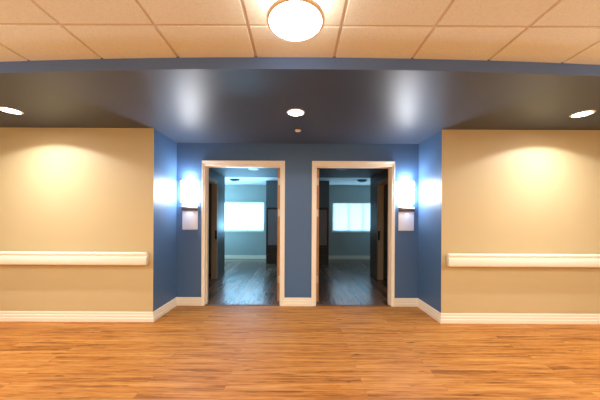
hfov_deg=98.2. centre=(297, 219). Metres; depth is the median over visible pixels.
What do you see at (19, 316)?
baseboard
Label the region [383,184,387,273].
wall
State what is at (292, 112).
recessed light
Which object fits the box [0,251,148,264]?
handrail
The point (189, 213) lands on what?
room sign
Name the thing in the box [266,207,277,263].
wardrobe
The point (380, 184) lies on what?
door
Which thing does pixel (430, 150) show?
wall
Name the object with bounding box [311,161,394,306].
door frame
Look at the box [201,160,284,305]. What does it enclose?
door frame
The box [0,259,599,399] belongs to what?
floor
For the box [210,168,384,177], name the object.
ceiling
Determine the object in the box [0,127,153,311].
wall
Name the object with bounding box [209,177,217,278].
door
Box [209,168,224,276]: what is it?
wall
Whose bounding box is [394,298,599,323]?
baseboard
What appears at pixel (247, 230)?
window
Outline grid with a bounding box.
[0,0,599,61]
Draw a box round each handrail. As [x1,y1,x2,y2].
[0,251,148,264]
[447,253,599,266]
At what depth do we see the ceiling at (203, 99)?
2.43 m
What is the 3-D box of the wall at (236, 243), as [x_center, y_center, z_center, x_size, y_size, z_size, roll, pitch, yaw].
[0.000,0.070,8.670,8.400,2.440,0.140,0,0,0]
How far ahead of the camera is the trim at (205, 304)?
3.93 m
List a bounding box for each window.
[225,203,264,231]
[332,203,369,232]
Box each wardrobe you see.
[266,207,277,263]
[319,208,328,263]
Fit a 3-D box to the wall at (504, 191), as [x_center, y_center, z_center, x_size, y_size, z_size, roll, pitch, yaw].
[3.409,0.086,3.282,3.182,2.440,0.004,0,0,0]
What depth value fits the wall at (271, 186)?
7.62 m
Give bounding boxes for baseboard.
[0,297,200,321]
[225,255,265,258]
[284,298,310,305]
[329,255,369,258]
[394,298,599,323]
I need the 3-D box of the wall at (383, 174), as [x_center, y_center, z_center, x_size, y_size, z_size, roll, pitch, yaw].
[1.814,0.136,5.190,0.090,2.325,2.280,0,0,0]
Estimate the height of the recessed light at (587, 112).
0.007 m
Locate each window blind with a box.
[225,202,263,229]
[333,202,369,231]
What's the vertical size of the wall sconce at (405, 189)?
0.330 m
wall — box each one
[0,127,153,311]
[153,129,176,310]
[176,143,418,297]
[208,183,211,273]
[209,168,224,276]
[225,185,369,255]
[266,181,328,207]
[370,169,387,277]
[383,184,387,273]
[418,130,441,312]
[441,130,599,313]
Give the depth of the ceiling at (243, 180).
7.70 m
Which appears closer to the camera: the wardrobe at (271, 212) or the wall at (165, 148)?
the wall at (165, 148)
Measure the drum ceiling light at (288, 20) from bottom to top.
0.152 m
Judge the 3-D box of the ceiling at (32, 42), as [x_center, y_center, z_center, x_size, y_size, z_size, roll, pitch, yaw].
[-0.018,-1.246,0.167,10.148,0.012,4.168,0,0,0]
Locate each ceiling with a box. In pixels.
[0,0,599,64]
[0,56,599,143]
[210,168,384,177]
[225,177,369,185]
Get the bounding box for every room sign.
[181,206,197,229]
[398,207,414,230]
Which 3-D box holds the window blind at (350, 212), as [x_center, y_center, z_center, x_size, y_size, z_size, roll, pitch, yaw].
[1.963,-0.098,8.630,1.595,0.973,0.040,0,0,0]
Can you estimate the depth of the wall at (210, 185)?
6.21 m
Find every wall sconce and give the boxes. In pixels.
[180,180,198,202]
[396,181,414,203]
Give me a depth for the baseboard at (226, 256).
8.59 m
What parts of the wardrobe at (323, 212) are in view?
door panel, drawer, drawer, door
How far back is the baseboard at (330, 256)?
8.59 m
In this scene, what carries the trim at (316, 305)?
attached to the wall at (298, 158)
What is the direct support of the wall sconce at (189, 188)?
attached to the wall at (298, 158)
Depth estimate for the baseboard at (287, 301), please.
3.90 m
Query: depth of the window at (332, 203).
8.57 m
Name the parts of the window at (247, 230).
sill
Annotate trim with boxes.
[205,304,279,305]
[316,305,390,305]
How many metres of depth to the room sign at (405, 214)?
3.89 m
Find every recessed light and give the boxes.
[0,106,23,114]
[287,109,304,115]
[569,110,595,117]
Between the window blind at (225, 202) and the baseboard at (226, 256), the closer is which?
the baseboard at (226, 256)
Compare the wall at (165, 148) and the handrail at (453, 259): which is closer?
the handrail at (453, 259)
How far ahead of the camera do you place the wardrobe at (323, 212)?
7.63 m
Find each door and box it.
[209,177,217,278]
[377,177,387,279]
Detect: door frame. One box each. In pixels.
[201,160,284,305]
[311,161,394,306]
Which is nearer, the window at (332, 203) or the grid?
the grid
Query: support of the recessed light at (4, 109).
in the ceiling at (203, 99)
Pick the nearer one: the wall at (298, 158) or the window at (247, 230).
the wall at (298, 158)
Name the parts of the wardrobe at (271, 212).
drawer, drawer, door, door panel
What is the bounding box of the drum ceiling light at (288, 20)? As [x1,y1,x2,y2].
[266,0,324,41]
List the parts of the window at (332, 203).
sill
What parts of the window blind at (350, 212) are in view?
rail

